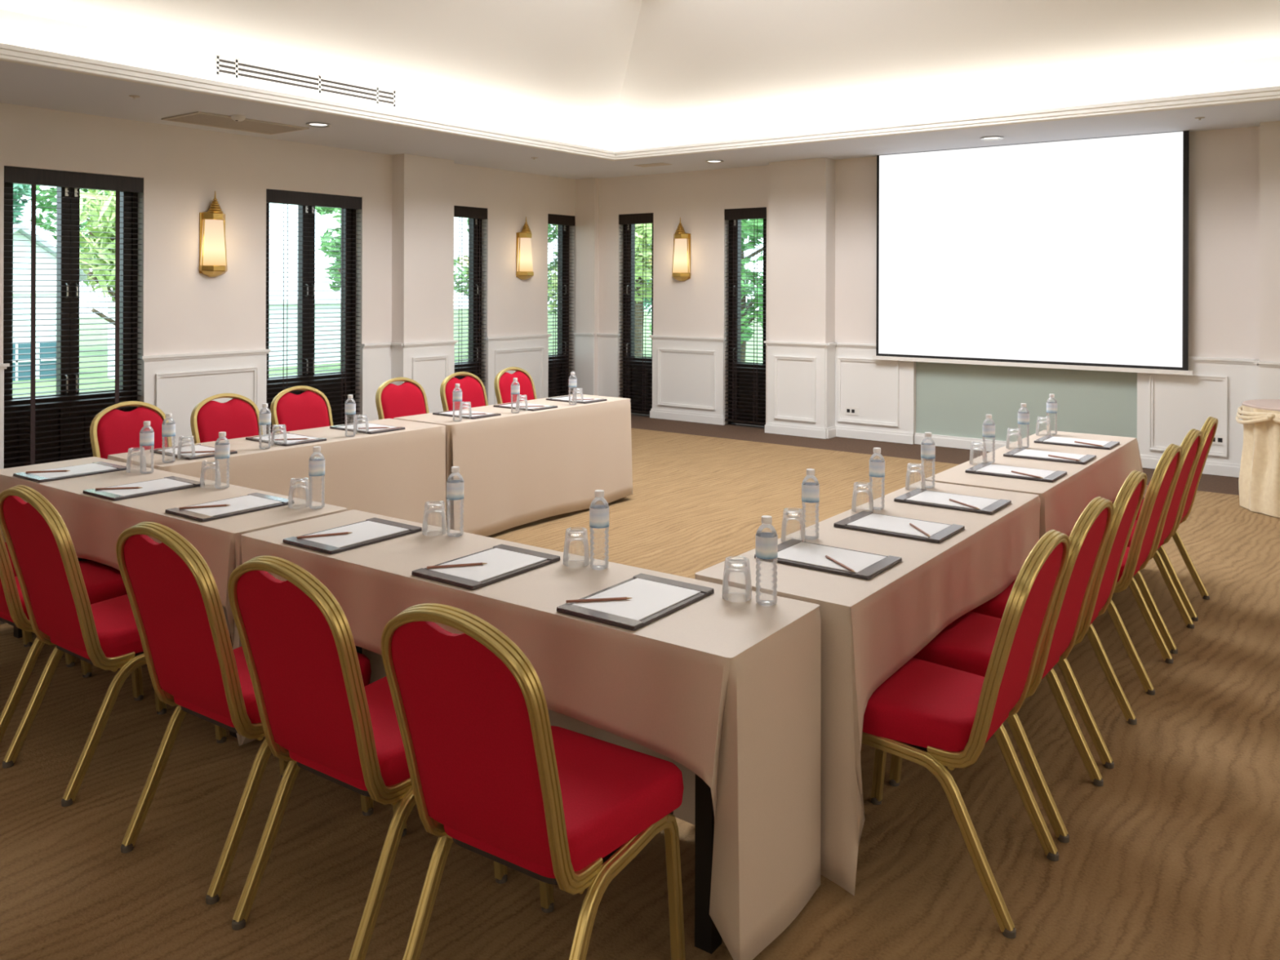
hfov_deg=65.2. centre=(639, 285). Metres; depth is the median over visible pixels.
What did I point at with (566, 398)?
paper
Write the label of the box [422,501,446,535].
drinking glass
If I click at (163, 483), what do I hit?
paper
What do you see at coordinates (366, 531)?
paper
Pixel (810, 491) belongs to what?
water bottle
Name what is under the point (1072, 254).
projection screen
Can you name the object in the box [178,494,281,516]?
paper
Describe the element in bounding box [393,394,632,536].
tablecloth
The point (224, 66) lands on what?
ceiling vent
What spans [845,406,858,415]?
wall socket
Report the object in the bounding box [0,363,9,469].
trim
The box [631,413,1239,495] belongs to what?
floor
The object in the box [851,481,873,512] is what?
drinking glass
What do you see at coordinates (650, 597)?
paper
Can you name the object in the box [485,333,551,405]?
trim
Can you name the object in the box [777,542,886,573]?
paper
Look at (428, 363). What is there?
trim
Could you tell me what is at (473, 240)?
door
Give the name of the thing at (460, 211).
blind
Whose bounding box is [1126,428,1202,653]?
banquet chair
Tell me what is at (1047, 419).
drinking glass
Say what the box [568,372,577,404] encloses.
water bottle
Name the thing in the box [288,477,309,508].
drinking glass
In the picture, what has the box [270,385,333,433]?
banquet chair
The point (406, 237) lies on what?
wall
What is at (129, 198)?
door
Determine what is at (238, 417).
banquet chair
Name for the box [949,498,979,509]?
pencil
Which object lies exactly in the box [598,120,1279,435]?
wall
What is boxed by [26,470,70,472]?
pencil
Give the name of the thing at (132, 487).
pencil
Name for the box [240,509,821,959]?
tablecloth
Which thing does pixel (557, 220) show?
blind
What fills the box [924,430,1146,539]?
tablecloth
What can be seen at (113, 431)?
banquet chair
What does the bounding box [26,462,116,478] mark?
paper
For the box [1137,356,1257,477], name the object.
wainscot panel
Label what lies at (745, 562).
drinking glass
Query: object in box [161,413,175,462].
water bottle
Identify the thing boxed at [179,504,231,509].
pencil
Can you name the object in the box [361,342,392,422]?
trim
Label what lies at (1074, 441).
pencil
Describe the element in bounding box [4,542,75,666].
banquet chair
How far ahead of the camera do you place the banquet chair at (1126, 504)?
3.45 m
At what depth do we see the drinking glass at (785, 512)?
3.31 m
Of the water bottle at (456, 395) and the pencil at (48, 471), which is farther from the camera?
the water bottle at (456, 395)
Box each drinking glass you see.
[126,447,146,472]
[177,435,195,459]
[200,460,221,487]
[271,424,287,445]
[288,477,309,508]
[355,413,368,434]
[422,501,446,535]
[458,401,471,418]
[515,395,528,411]
[563,527,589,566]
[572,387,583,403]
[721,555,751,600]
[781,507,805,542]
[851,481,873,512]
[905,462,925,490]
[968,441,986,464]
[1005,427,1022,448]
[1035,416,1051,435]
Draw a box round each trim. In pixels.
[0,42,1279,160]
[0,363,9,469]
[139,349,271,446]
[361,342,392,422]
[391,342,404,385]
[402,340,457,413]
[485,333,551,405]
[573,332,594,395]
[596,333,619,397]
[648,334,725,425]
[764,341,827,439]
[825,342,836,438]
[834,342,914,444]
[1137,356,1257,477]
[1253,359,1258,399]
[1258,360,1279,399]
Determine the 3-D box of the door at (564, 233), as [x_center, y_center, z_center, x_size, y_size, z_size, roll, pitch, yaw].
[-1.105,0.354,12.661,0.140,2.485,0.519,0,0,37]
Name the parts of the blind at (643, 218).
rail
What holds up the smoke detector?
attached to the ceiling at (20, 84)
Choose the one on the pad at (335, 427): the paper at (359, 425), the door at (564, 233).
the paper at (359, 425)
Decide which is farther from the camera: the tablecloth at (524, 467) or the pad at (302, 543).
the tablecloth at (524, 467)
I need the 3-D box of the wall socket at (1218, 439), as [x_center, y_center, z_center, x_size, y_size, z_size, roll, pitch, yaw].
[4.936,1.317,8.545,0.150,0.084,0.010,0,0,37]
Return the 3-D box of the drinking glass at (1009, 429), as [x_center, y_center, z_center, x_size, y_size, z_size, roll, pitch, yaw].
[1.961,0.802,5.249,0.082,0.105,0.082,0,0,37]
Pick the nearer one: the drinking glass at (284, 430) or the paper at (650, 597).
the paper at (650, 597)
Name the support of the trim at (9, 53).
attached to the ceiling at (612, 75)
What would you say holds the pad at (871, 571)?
on the tablecloth at (872, 628)
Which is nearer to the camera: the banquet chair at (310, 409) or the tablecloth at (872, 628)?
the tablecloth at (872, 628)
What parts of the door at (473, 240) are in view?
frame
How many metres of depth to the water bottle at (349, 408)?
5.59 m
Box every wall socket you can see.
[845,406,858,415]
[1212,434,1228,445]
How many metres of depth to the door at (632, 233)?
12.51 m
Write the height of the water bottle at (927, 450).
0.232 m
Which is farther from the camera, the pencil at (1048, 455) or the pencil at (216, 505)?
the pencil at (1048, 455)
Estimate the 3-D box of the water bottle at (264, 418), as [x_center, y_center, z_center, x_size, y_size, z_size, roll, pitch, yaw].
[-1.935,0.725,5.167,0.059,0.232,0.059,0,0,13]
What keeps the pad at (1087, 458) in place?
on the tablecloth at (1063, 501)
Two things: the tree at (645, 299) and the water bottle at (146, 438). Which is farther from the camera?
the tree at (645, 299)
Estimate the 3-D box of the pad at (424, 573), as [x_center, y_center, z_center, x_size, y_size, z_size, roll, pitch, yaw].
[-0.457,0.840,3.009,0.252,0.011,0.382,0,0,35]
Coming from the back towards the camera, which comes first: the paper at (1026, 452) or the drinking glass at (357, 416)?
the drinking glass at (357, 416)
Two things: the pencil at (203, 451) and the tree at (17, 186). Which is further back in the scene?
the tree at (17, 186)
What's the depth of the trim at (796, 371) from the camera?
10.71 m
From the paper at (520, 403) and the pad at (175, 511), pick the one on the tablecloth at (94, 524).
the pad at (175, 511)
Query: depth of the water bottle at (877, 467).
3.80 m
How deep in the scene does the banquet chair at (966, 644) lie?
3.09 m
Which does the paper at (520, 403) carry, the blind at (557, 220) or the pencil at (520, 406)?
the pencil at (520, 406)
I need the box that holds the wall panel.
[915,361,1137,441]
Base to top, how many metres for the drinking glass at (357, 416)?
0.105 m
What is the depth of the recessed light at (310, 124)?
8.44 m
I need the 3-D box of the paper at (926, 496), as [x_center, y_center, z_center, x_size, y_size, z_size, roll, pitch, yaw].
[1.228,0.842,3.938,0.294,0.002,0.214,0,0,37]
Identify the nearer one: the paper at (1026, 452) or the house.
the paper at (1026, 452)
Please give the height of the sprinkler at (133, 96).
0.021 m
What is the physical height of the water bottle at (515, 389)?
0.232 m
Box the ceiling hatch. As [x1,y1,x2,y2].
[634,162,671,167]
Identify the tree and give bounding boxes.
[13,183,37,226]
[29,185,115,301]
[79,189,115,325]
[315,206,341,292]
[453,217,557,314]
[547,223,652,355]
[641,232,651,355]
[648,218,763,361]
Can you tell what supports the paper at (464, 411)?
on the pad at (433, 413)
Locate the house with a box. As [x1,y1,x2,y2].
[12,223,88,381]
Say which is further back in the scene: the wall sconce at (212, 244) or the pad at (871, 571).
the wall sconce at (212, 244)
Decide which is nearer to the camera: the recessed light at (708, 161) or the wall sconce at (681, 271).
the recessed light at (708, 161)
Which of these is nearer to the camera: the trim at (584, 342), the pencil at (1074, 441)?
the pencil at (1074, 441)
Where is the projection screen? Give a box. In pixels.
[872,130,1193,375]
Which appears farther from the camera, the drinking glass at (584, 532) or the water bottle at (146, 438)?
the water bottle at (146, 438)
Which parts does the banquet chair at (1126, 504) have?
seat, leg, frame, leg, backrest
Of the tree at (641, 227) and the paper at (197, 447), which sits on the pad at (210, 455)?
the paper at (197, 447)
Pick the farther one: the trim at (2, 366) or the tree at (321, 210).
the tree at (321, 210)
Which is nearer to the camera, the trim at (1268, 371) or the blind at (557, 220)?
the trim at (1268, 371)
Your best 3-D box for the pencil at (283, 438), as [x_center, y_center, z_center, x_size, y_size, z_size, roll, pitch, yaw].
[-1.872,0.827,5.391,0.177,0.008,0.007,0,0,-13]
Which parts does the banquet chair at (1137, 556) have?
seat, leg, frame, leg, backrest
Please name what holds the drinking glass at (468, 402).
on the tablecloth at (524, 467)
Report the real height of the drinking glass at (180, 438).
0.105 m
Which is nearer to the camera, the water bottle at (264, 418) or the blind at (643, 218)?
the water bottle at (264, 418)
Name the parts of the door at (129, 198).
panel, handle, handle, handle, handle, panel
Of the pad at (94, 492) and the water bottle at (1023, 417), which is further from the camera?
the water bottle at (1023, 417)
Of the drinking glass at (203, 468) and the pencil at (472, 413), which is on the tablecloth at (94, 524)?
the drinking glass at (203, 468)
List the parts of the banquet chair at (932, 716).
leg, seat rail, seat, leg, frame, backrest, leg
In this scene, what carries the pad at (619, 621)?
on the tablecloth at (719, 690)
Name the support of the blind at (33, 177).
attached to the wall at (406, 237)
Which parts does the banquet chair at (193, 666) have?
leg, backrest, frame, leg, seat, leg, leg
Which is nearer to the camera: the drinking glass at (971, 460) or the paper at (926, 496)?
the paper at (926, 496)
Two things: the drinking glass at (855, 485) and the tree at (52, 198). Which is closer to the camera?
the drinking glass at (855, 485)
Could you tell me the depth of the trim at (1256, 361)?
8.20 m
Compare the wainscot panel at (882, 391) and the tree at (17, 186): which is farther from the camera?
the tree at (17, 186)
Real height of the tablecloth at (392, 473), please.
0.734 m
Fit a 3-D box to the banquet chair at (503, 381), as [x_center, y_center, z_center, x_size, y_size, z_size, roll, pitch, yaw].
[-0.784,1.117,7.684,0.604,0.961,0.444,0,0,36]
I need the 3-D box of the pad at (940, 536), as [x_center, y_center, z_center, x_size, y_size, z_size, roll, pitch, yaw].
[0.910,0.845,3.519,0.382,0.011,0.252,0,0,37]
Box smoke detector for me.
[231,115,245,121]
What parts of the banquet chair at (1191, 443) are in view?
seat, leg, leg, frame, backrest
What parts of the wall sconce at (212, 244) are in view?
plate, lamp shade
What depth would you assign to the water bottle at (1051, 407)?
5.75 m
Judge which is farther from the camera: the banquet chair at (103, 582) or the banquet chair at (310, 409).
the banquet chair at (310, 409)
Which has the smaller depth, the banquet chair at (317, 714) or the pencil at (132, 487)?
the banquet chair at (317, 714)
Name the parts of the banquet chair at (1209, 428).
seat, leg, leg, frame, backrest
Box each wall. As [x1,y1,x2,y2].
[0,102,599,422]
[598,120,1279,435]
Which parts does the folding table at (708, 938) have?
leg, leg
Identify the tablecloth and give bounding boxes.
[0,456,347,746]
[107,418,445,527]
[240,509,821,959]
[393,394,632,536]
[694,480,1039,895]
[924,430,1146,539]
[1235,399,1279,517]
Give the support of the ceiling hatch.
attached to the ceiling at (20, 84)
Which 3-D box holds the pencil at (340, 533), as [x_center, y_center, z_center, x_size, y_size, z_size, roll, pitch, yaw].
[-1.047,0.830,3.330,0.177,0.008,0.007,0,0,-23]
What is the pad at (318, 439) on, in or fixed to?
on the tablecloth at (392, 473)
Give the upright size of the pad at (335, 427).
0.011 m
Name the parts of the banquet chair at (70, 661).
seat, leg, leg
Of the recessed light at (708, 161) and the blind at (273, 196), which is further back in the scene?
the recessed light at (708, 161)
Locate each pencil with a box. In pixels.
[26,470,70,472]
[95,486,142,489]
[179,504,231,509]
[180,450,214,453]
[274,438,309,440]
[297,532,352,538]
[358,426,389,429]
[426,562,487,568]
[462,413,487,414]
[520,405,545,407]
[565,596,632,603]
[825,555,855,572]
[909,523,930,537]
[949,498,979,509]
[1011,471,1043,478]
[1048,454,1081,461]
[1074,440,1103,446]
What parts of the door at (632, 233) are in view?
frame, panel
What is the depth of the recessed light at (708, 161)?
10.84 m
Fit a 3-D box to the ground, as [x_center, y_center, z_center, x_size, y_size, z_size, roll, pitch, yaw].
[-2.021,1.943,13.998,100.000,0.100,100.000,0,0,37]
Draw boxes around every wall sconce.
[198,191,227,276]
[515,216,533,279]
[671,217,690,280]
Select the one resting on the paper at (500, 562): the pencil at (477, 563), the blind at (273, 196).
the pencil at (477, 563)
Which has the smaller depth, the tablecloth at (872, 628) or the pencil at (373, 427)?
the tablecloth at (872, 628)
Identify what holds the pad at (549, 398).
on the tablecloth at (524, 467)
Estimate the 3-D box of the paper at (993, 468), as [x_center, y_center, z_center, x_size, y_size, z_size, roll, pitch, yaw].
[1.709,0.844,4.554,0.294,0.002,0.214,0,0,37]
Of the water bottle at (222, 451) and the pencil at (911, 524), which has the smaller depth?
the pencil at (911, 524)
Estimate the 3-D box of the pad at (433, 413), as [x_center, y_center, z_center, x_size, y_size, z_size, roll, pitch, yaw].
[-1.131,0.838,6.540,0.382,0.011,0.252,0,0,37]
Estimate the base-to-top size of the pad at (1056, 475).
0.011 m
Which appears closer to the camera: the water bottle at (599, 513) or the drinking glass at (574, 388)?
the water bottle at (599, 513)
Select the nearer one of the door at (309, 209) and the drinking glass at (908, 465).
the drinking glass at (908, 465)
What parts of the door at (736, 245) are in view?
frame, panel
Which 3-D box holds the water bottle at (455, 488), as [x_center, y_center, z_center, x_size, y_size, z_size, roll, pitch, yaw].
[-0.625,0.729,3.389,0.059,0.232,0.059,0,0,-5]
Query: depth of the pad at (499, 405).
6.88 m
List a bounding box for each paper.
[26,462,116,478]
[98,478,192,496]
[157,444,214,456]
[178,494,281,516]
[253,433,317,443]
[301,520,408,547]
[337,422,396,431]
[427,547,546,582]
[439,409,493,417]
[501,402,548,408]
[551,395,598,401]
[572,577,700,620]
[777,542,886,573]
[847,513,951,537]
[906,490,999,510]
[976,464,1056,478]
[1013,448,1085,461]
[1043,436,1109,446]
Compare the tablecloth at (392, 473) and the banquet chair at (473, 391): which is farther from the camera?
the banquet chair at (473, 391)
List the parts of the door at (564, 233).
panel, frame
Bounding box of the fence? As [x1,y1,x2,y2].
[103,300,340,378]
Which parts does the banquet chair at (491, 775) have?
leg, backrest, frame, leg, seat, leg, seat rail, leg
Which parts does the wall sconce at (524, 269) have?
plate, lamp shade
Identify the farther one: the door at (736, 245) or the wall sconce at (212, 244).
the door at (736, 245)
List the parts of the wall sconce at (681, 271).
lamp shade, plate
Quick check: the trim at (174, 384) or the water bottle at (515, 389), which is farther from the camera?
the trim at (174, 384)
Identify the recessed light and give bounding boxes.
[306,122,330,127]
[705,160,723,163]
[980,136,1004,140]
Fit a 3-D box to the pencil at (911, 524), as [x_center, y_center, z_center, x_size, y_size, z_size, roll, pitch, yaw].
[0.958,0.836,3.426,0.007,0.008,0.177,0,0,-6]
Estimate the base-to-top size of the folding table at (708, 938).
0.745 m
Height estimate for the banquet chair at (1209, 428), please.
0.961 m
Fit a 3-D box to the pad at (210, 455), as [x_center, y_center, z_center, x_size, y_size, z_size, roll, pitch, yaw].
[-2.246,0.834,5.039,0.382,0.011,0.252,0,0,37]
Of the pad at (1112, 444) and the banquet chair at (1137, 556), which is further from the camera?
the pad at (1112, 444)
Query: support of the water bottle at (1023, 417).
on the tablecloth at (1063, 501)
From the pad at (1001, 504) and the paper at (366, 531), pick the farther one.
the pad at (1001, 504)
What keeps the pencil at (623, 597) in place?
on the paper at (650, 597)
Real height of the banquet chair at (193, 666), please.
0.961 m
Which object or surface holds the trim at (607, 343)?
attached to the wall at (821, 213)
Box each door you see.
[3,182,137,468]
[266,203,355,434]
[454,217,481,380]
[548,225,568,397]
[622,223,653,414]
[728,218,766,426]
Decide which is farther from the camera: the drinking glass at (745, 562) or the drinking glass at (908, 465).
the drinking glass at (908, 465)
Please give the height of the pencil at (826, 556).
0.008 m
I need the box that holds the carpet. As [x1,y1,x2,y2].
[0,427,1279,959]
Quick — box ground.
[12,308,762,397]
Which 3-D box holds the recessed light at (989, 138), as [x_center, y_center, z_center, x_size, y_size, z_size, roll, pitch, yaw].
[3.190,-1.334,9.076,0.200,0.012,0.200,0,0,37]
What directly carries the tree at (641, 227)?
on the ground
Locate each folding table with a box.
[13,557,236,737]
[355,645,721,954]
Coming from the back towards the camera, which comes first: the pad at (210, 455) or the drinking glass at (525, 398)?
the drinking glass at (525, 398)
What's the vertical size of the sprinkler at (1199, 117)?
0.021 m
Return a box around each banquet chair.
[0,484,226,806]
[0,528,143,742]
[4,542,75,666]
[89,400,172,459]
[115,521,373,904]
[190,393,262,444]
[227,555,507,959]
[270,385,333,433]
[375,377,429,419]
[381,603,685,959]
[440,371,488,411]
[493,366,537,404]
[861,529,1070,938]
[888,496,1113,843]
[969,470,1146,768]
[1106,443,1182,695]
[1112,416,1217,621]
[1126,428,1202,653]
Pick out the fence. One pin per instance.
(272, 302)
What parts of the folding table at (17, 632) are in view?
leg, leg, leg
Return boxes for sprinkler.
[128,95,139,99]
[1195,116,1204,120]
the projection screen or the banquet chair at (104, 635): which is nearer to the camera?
the banquet chair at (104, 635)
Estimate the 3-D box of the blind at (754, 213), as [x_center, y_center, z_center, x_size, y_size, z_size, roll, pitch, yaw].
[1.212,0.340,11.407,0.548,2.438,0.071,0,0,37]
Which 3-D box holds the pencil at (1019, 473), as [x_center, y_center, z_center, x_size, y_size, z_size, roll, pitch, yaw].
[1.718,0.839,4.443,0.007,0.008,0.177,0,0,-27]
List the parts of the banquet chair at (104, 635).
leg, backrest, frame, leg, seat, seat rail, leg, leg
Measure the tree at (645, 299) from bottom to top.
5.028 m
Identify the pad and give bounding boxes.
[13,461,126,482]
[82,475,204,501]
[150,443,237,459]
[164,492,293,521]
[245,432,326,446]
[282,517,422,554]
[329,422,404,434]
[411,544,560,590]
[432,408,501,419]
[493,402,557,410]
[546,395,607,404]
[556,573,714,631]
[754,538,902,579]
[833,511,964,543]
[893,488,1011,514]
[964,462,1066,482]
[1003,447,1096,464]
[1034,435,1119,449]
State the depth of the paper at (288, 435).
5.46 m
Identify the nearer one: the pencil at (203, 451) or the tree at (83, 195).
the pencil at (203, 451)
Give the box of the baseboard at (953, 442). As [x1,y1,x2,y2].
[914,432,1014,451]
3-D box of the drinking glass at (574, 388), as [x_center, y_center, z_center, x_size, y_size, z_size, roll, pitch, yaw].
[-0.449,0.793,7.235,0.082,0.105,0.082,0,0,37]
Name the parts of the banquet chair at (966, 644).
leg, seat, leg, frame, leg, backrest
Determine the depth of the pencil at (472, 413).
6.47 m
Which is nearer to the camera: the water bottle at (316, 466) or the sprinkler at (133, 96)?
the water bottle at (316, 466)
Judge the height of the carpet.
0.006 m
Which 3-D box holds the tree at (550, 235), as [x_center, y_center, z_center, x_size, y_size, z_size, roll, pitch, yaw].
[-2.877,-0.576,25.206,3.271,4.939,3.221,0,0,37]
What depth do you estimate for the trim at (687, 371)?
11.82 m
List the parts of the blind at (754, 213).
rail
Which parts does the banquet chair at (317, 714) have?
leg, backrest, frame, seat, leg, leg, leg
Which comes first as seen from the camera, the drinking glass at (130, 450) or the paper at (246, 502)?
the paper at (246, 502)
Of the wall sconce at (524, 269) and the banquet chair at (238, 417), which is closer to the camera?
the banquet chair at (238, 417)
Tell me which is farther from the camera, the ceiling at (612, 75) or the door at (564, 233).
the door at (564, 233)
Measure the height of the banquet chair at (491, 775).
0.961 m
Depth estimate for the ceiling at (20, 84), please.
8.75 m
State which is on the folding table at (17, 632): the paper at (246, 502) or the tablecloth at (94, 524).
the tablecloth at (94, 524)
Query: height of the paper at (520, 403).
0.002 m
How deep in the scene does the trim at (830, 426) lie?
10.58 m
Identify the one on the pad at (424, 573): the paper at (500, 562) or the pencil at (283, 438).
the paper at (500, 562)
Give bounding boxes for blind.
[3,165,142,466]
[266,188,361,431]
[453,205,487,389]
[547,213,574,396]
[618,213,653,413]
[724,207,766,424]
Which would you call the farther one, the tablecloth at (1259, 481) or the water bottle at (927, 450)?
the tablecloth at (1259, 481)
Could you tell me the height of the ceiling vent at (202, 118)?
0.011 m
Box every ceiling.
[0,0,1279,151]
[0,60,1279,179]
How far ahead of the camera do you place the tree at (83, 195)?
14.53 m
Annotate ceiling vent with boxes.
[160,111,309,134]
[214,55,396,106]
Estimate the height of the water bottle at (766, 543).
0.232 m
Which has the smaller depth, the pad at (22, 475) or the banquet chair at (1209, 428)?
the pad at (22, 475)
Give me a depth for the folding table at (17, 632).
4.52 m
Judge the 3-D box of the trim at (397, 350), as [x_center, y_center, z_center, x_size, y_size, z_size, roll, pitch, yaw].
[-2.519,1.091,10.355,0.204,1.000,0.040,0,0,37]
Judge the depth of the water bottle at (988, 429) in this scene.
4.82 m
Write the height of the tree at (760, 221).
4.208 m
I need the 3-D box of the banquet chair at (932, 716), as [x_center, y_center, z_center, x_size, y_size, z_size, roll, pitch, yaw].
[0.847,1.123,2.777,0.604,0.961,0.444,0,0,36]
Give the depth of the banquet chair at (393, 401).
6.87 m
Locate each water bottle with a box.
[139,421,154,474]
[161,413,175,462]
[214,431,230,488]
[258,403,271,448]
[308,446,324,509]
[344,394,355,436]
[446,466,464,537]
[452,383,462,422]
[511,377,519,413]
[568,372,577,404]
[589,489,608,569]
[755,515,777,605]
[801,468,819,540]
[869,447,884,510]
[920,431,935,488]
[982,413,995,463]
[1017,403,1029,448]
[1046,393,1057,435]
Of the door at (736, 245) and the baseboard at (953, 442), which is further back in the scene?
the door at (736, 245)
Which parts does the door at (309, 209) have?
panel, panel, frame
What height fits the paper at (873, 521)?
0.002 m
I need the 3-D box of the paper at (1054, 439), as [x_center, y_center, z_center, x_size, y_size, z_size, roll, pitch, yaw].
[2.369,0.846,5.434,0.294,0.002,0.214,0,0,36]
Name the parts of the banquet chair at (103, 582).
backrest, frame, leg, seat, leg, leg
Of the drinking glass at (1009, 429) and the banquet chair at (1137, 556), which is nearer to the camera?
the banquet chair at (1137, 556)

